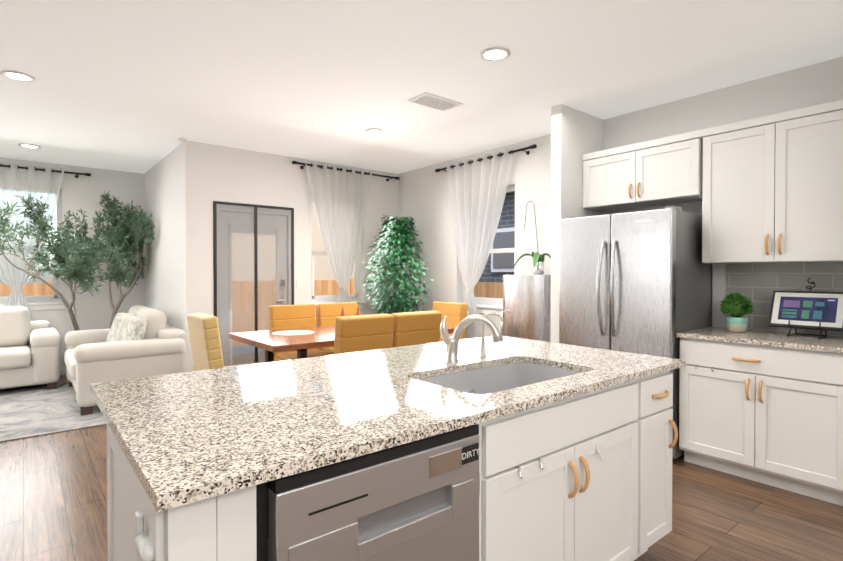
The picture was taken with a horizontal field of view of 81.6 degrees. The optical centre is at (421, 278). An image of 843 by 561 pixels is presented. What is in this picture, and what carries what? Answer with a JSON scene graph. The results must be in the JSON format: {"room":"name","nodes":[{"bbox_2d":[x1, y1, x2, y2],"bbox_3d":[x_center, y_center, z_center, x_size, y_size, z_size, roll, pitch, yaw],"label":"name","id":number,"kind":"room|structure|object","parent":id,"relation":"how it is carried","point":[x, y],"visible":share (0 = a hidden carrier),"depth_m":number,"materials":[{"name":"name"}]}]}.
{"room":"kitchen","nodes":[
{"label":"kitchen","id":0,"kind":"room"},
{"bbox_2d":[0,157,144,367],"bbox_3d":[-6.538,-0.099,4.962,6.550,2.740,0.200,-1,1,-39],"label":"wall","id":1,"kind":"structure","parent":0,"point":[82,192],"depth_m":6.56,"materials":[{"name":"white paint"}]},
{"bbox_2d":[0,190,67,310],"bbox_3d":[-5.069,-0.380,6.107,1.020,1.565,0.195,-1,1,-39],"label":"living room window","id":2,"kind":"structure","parent":1,"relation":"in","point":[55,302],"depth_m":6.32,"materials":[{"name":"white"}]},
{"bbox_2d":[0,162,90,320],"bbox_3d":[-5.006,-0.086,5.994,1.590,2.660,0.133,-1,1,-39],"label":"curtain","id":3,"kind":"object","parent":1,"relation":"attached to","point":[22,180],"visible":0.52,"depth_m":6.05,"materials":[{"name":"white fabric"}]},
{"bbox_2d":[60,368,65,374],"bbox_3d":[-6.382,1.227,4.968,6.320,0.088,0.013,-1,1,-39],"label":"baseboard","id":4,"kind":"structure","parent":1,"relation":"attached to","point":[62,371],"depth_m":6.35,"materials":[{"name":"white"}]},
{"bbox_2d":[144,144,181,328],"bbox_3d":[-3.271,-0.115,6.294,0.200,2.740,2.260,-1,1,-39],"label":"wall","id":5,"kind":"structure","parent":0,"point":[163,249],"depth_m":5.95,"materials":[{"name":"white paint"}]},
{"bbox_2d":[181,140,397,371],"bbox_3d":[-1.482,-0.114,6.164,2.810,2.740,0.200,-1,1,-39],"label":"wall","id":6,"kind":"structure","parent":0,"point":[210,173],"depth_m":5.60,"materials":[{"name":"white paint"}]},
{"bbox_2d":[213,201,293,365],"bbox_3d":[-1.979,0.202,5.740,0.940,2.120,0.237,-1,1,-39],"label":"patio door","id":7,"kind":"structure","parent":6,"relation":"in","point":[228,222],"depth_m":5.62,"materials":[{"name":"white"}]},
{"bbox_2d":[296,277,301,286],"bbox_3d":[-1.506,0.043,6.009,0.075,0.120,0.013,-1,1,-39],"label":"switch plate","id":8,"kind":"object","parent":6,"relation":"attached to","point":[298,281],"visible":1,"depth_m":6.00,"materials":[{"name":"white plastic"}]},
{"bbox_2d":[308,200,368,307],"bbox_3d":[-1.114,-0.324,6.414,0.880,1.445,0.195,-1,1,-39],"label":"window","id":9,"kind":"structure","parent":6,"relation":"in","point":[356,297],"depth_m":6.56,"materials":[{"name":"white"}]},
{"bbox_2d":[292,160,399,302],"bbox_3d":[-0.935,-0.106,6.395,1.590,2.690,0.133,-1,1,-39],"label":"curtain","id":10,"kind":"object","parent":6,"relation":"attached to","point":[339,194],"visible":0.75,"depth_m":6.30,"materials":[{"name":"white fabric"}]},
{"bbox_2d":[0,352,842,560],"bbox_3d":[-1.911,1.369,1.680,9.560,0.120,11.160,-1,1,-39],"label":"floor","id":11,"kind":"structure","parent":0,"point":[53,497],"depth_m":2.71,"materials":[{"name":"brown wood"}]},
{"bbox_2d":[0,384,106,441],"bbox_3d":[-4.504,1.273,4.197,3.520,0.012,2.100,-1,1,-39],"label":"rug","id":12,"kind":"object","parent":11,"relation":"on","point":[32,412],"depth_m":4.54,"materials":[{"name":"grey fabric"}]},
{"bbox_2d":[0,306,60,389],"bbox_3d":[-5.238,0.793,5.161,2.265,0.926,0.900,-1,1,-39],"label":"sofa","id":13,"kind":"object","parent":12,"relation":"on","point":[29,352],"depth_m":5.48,"materials":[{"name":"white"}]},
{"bbox_2d":[64,305,186,415],"bbox_3d":[-3.290,0.790,5.370,0.980,0.926,1.625,-1,1,-39],"label":"armchair","id":14,"kind":"object","parent":12,"relation":"on","point":[138,341],"visible":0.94,"depth_m":4.87,"materials":[{"name":"white fabric"}]},
{"bbox_2d":[0,191,154,330],"bbox_3d":[-4.186,0.047,5.557,2.053,2.433,1.570,-1,1,-39],"label":"tree","id":15,"kind":"object","parent":11,"relation":"on","point":[71,261],"visible":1,"depth_m":5.93,"materials":[{"name":"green plant"}]},
{"bbox_2d":[187,313,261,370],"bbox_3d":[-1.586,0.786,4.156,0.649,0.989,0.500,-1,1,-39],"label":"chair","id":16,"kind":"object","parent":11,"relation":"on","point":[205,340],"visible":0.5,"depth_m":3.84,"materials":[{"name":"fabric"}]},
{"bbox_2d":[268,304,333,361],"bbox_3d":[-1.218,0.775,5.035,0.500,0.989,0.649,-1,1,-39],"label":"chair","id":17,"kind":"object","parent":11,"relation":"on","point":[290,316],"visible":0.33,"depth_m":5.12,"materials":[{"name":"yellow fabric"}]},
{"bbox_2d":[315,302,357,353],"bbox_3d":[-0.800,0.771,5.376,0.500,0.989,0.649,-1,1,-39],"label":"chair","id":18,"kind":"object","parent":11,"relation":"on","point":[327,314],"visible":0.23,"depth_m":5.45,"materials":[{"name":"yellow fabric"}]},
{"bbox_2d":[229,306,455,362],"bbox_3d":[-0.716,0.771,4.735,1.920,1.005,1.040,-1,1,-39],"label":"dining table","id":19,"kind":"object","parent":11,"relation":"on","point":[300,341],"visible":0.42,"depth_m":4.22,"materials":[{"name":"brown wood"}]},
{"bbox_2d":[334,313,393,353],"bbox_3d":[-0.615,0.786,4.135,0.500,0.989,0.649,-1,1,-39],"label":"chair","id":20,"kind":"object","parent":11,"relation":"on","point":[356,333],"visible":0.25,"depth_m":3.86,"materials":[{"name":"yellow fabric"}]},
{"bbox_2d":[99,364,684,560],"bbox_3d":[0.091,0.864,1.904,2.184,0.885,0.852,-1,1,-39],"label":"kitchen island","id":21,"kind":"object","parent":11,"relation":"on","point":[496,446],"depth_m":1.44,"materials":[{"name":"wood"}]},
{"bbox_2d":[90,336,684,503],"bbox_3d":[0.007,0.404,2.076,2.250,0.030,1.190,-1,1,-39],"label":"island countertop","id":22,"kind":"structure","parent":21,"relation":"on","point":[185,433],"depth_m":1.52,"materials":[{"name":"beige stone"}]},
{"bbox_2d":[438,312,505,363],"bbox_3d":[0.269,0.275,2.298,0.342,0.223,0.208,-1,1,-39],"label":"faucet","id":23,"kind":"object","parent":22,"relation":"on","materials":[{"name":"silver metal"}]},
{"bbox_2d":[414,356,589,395],"bbox_3d":[0.341,0.524,2.047,0.774,0.232,0.464,-1,1,-39],"label":"sink","id":24,"kind":"object","parent":22,"relation":"in","point":[479,378],"depth_m":2.30,"materials":[{"name":"grey metal"}]},
{"bbox_2d":[362,215,432,314],"bbox_3d":[-0.355,0.232,6.100,0.774,2.050,0.874,-1,1,-39],"label":"ficus tree","id":25,"kind":"object","parent":11,"relation":"on","point":[400,229],"visible":0.96,"depth_m":6.07,"materials":[{"name":"green plant"}]},
{"bbox_2d":[391,310,441,347],"bbox_3d":[-0.208,0.782,4.467,0.500,0.989,0.649,-1,1,-39],"label":"chair","id":26,"kind":"object","parent":11,"relation":"on","point":[417,328],"visible":0.25,"depth_m":4.20,"materials":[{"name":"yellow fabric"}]},
{"bbox_2d":[432,301,467,341],"bbox_3d":[0.124,0.770,5.523,0.649,0.989,0.500,-1,1,-39],"label":"chair","id":27,"kind":"object","parent":11,"relation":"on","point":[455,314],"visible":0.25,"depth_m":5.55,"materials":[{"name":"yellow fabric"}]},
{"bbox_2d":[501,275,550,341],"bbox_3d":[1.129,0.619,4.688,0.576,1.310,0.600,-1,1,-39],"label":"pedestal","id":28,"kind":"object","parent":11,"relation":"on","point":[526,313],"visible":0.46,"depth_m":4.50,"materials":[{"name":"grey metal"}]},
{"bbox_2d":[514,201,550,274],"bbox_3d":[1.124,-0.405,4.795,0.327,0.734,0.338,-1,1,-39],"label":"orchid","id":29,"kind":"object","parent":28,"relation":"on","point":[538,266],"visible":0.98,"depth_m":4.76,"materials":[{"name":"leaf"},{"name":"ceramic"}]},
{"bbox_2d":[559,206,711,461],"bbox_3d":[1.665,0.387,3.894,0.778,1.793,0.911,-1,1,-39],"label":"fridge","id":30,"kind":"object","parent":11,"relation":"on","point":[638,282],"visible":0.65,"depth_m":3.60,"materials":[{"name":"grey metal"}]},
{"bbox_2d":[679,339,842,505],"bbox_3d":[2.316,0.848,3.232,0.631,0.884,0.912,-1,1,-39],"label":"base cabinet","id":31,"kind":"object","parent":11,"relation":"on","point":[760,400],"depth_m":2.99,"materials":[{"name":"white wood"}]},
{"bbox_2d":[676,327,842,354],"bbox_3d":[2.306,0.392,3.226,0.647,0.030,0.924,-1,1,-39],"label":"countertop","id":32,"kind":"structure","parent":31,"relation":"on","point":[796,342],"depth_m":3.13,"materials":[{"name":"beige stone"}]},
{"bbox_2d":[720,292,753,331],"bbox_3d":[2.218,0.232,3.437,0.210,0.282,0.210,-1,1,-39],"label":"potted plant","id":33,"kind":"object","parent":32,"relation":"on","point":[735,306],"visible":1,"depth_m":3.39,"materials":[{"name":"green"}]},
{"bbox_2d":[768,278,842,338],"bbox_3d":[2.505,0.184,3.169,0.202,0.382,0.400,-1,1,-39],"label":"display","id":34,"kind":"object","parent":32,"relation":"on","point":[816,310],"visible":1,"depth_m":3.16,"materials":[{"name":"black"}]},
{"bbox_2d":[0,0,842,173],"bbox_3d":[-1.911,-1.506,1.646,9.560,0.150,11.160,-1,1,-39],"label":"ceiling","id":35,"kind":"structure","parent":0,"point":[139,86],"depth_m":3.35,"materials":[{"name":"white paint"}]},
{"bbox_2d":[0,70,35,81],"bbox_3d":[-2.881,-1.445,3.488,0.196,0.014,0.196,-1,1,-39],"label":"recessed light","id":36,"kind":"object","parent":35,"relation":"in","point":[17,75],"visible":1,"depth_m":3.47,"materials":[{"name":"white"}]},
{"bbox_2d":[18,143,40,148],"bbox_3d":[-4.341,-1.468,5.407,0.196,0.014,0.196,-1,1,-39],"label":"recessed light","id":37,"kind":"object","parent":35,"relation":"in","point":[27,145],"visible":1,"depth_m":5.38,"materials":[{"name":"white"}]},
{"bbox_2d":[178,137,186,141],"bbox_3d":[-2.504,-1.457,5.117,0.073,0.028,0.070,-1,1,-39],"label":"sensor","id":38,"kind":"object","parent":35,"relation":"attached to","point":[182,139],"visible":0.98,"depth_m":5.10,"materials":[{"name":"white plastic"}]},
{"bbox_2d":[365,128,384,134],"bbox_3d":[-0.460,-1.461,4.853,0.196,0.014,0.196,-1,1,-39],"label":"recessed light","id":39,"kind":"object","parent":35,"relation":"in","point":[375,131],"visible":1,"depth_m":4.85,"materials":[{"name":"white"}]},
{"bbox_2d":[407,92,463,111],"bbox_3d":[0.117,-1.452,4.034,0.420,0.012,0.240,-1,1,-39],"label":"ceiling vent","id":40,"kind":"object","parent":35,"relation":"in","point":[425,99],"visible":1,"depth_m":4.01,"materials":[{"name":"white metal"}]},
{"bbox_2d":[480,46,510,60],"bbox_3d":[0.473,-1.441,3.137,0.196,0.014,0.196,-1,1,-39],"label":"recessed light","id":41,"kind":"object","parent":35,"relation":"in","point":[497,53],"visible":0.96,"depth_m":3.12,"materials":[{"name":"white"}]},
{"bbox_2d":[550,104,603,342],"bbox_3d":[1.391,-0.092,4.339,0.660,2.740,0.100,-1,1,-39],"label":"wall","id":42,"kind":"structure","parent":0,"point":[576,134],"depth_m":4.15,"materials":[{"name":"white paint"}]},
{"bbox_2d":[398,56,842,336],"bbox_3d":[1.276,-0.102,5.161,0.200,2.740,5.240,-1,1,-39],"label":"wall","id":43,"kind":"structure","parent":0,"point":[423,198],"depth_m":5.01,"materials":[{"name":"white paint"}]},
{"bbox_2d":[435,144,536,338],"bbox_3d":[0.679,-0.082,5.629,0.133,2.660,1.560,-1,1,-39],"label":"curtain","id":44,"kind":"object","parent":43,"relation":"attached to","point":[477,187],"visible":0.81,"depth_m":5.67,"materials":[{"name":"white fabric"}]},
{"bbox_2d":[462,186,514,314],"bbox_3d":[0.773,-0.316,5.716,0.195,1.445,1.020,-1,1,-39],"label":"window","id":45,"kind":"structure","parent":43,"relation":"in","point":[482,309],"depth_m":5.64,"materials":[{"name":"white"}]},
{"bbox_2d":[582,130,697,210],"bbox_3d":[1.846,-0.848,4.019,0.341,0.470,0.952,-1,1,-39],"label":"upper cabinet","id":46,"kind":"object","parent":43,"relation":"attached to","point":[660,171],"depth_m":3.87,"materials":[{"name":"white wood"}]},
{"bbox_2d":[698,99,842,266],"bbox_3d":[2.438,-0.592,3.295,0.341,0.965,0.882,-1,1,-39],"label":"upper cabinet","id":47,"kind":"object","parent":43,"relation":"attached to","point":[770,187],"depth_m":3.19,"materials":[{"name":"white wood"}]},
{"label":"outside","id":48,"kind":"structure","parent":0,"visible":0},
{"bbox_3d":[-4.206,1.907,9.129,85.000,0.130,80.000,-1,1,-39],"label":"yard","id":49,"kind":"structure","parent":48,"visible":0},
{"bbox_2d":[233,345,263,354],"bbox_3d":[-1.571,1.555,8.439,5.100,0.570,3.390,-1,1,-39],"label":"patio","id":50,"kind":"structure","parent":49,"relation":"on","point":[245,349],"depth_m":8.73,"materials":[{"name":"grey"}]},
{"bbox_2d":[0,279,502,345],"bbox_3d":[-3.715,1.050,-0.115,22.100,1.760,21.060,-1,1,-39],"label":"fence","id":51,"kind":"object","parent":49,"relation":"on","point":[481,289],"visible":0.08,"depth_m":12.58,"materials":[{"name":"brown wood"}]},
{"bbox_2d":[232,201,354,280],"bbox_3d":[-5.984,-0.912,20.545,11.000,5.200,8.700,-1,1,-39],"label":"house","id":52,"kind":"structure","parent":49,"relation":"on","point":[322,270],"depth_m":16.29,"materials":[{"name":"beige"}]},
{"bbox_2d":[478,191,514,282],"bbox_3d":[7.564,-1.307,11.583,8.300,6.200,15.700,-1,1,-39],"label":"brick house","id":53,"kind":"structure","parent":49,"relation":"on","point":[498,266],"depth_m":12.25,"materials":[{"name":"grey brick"}]}
]}

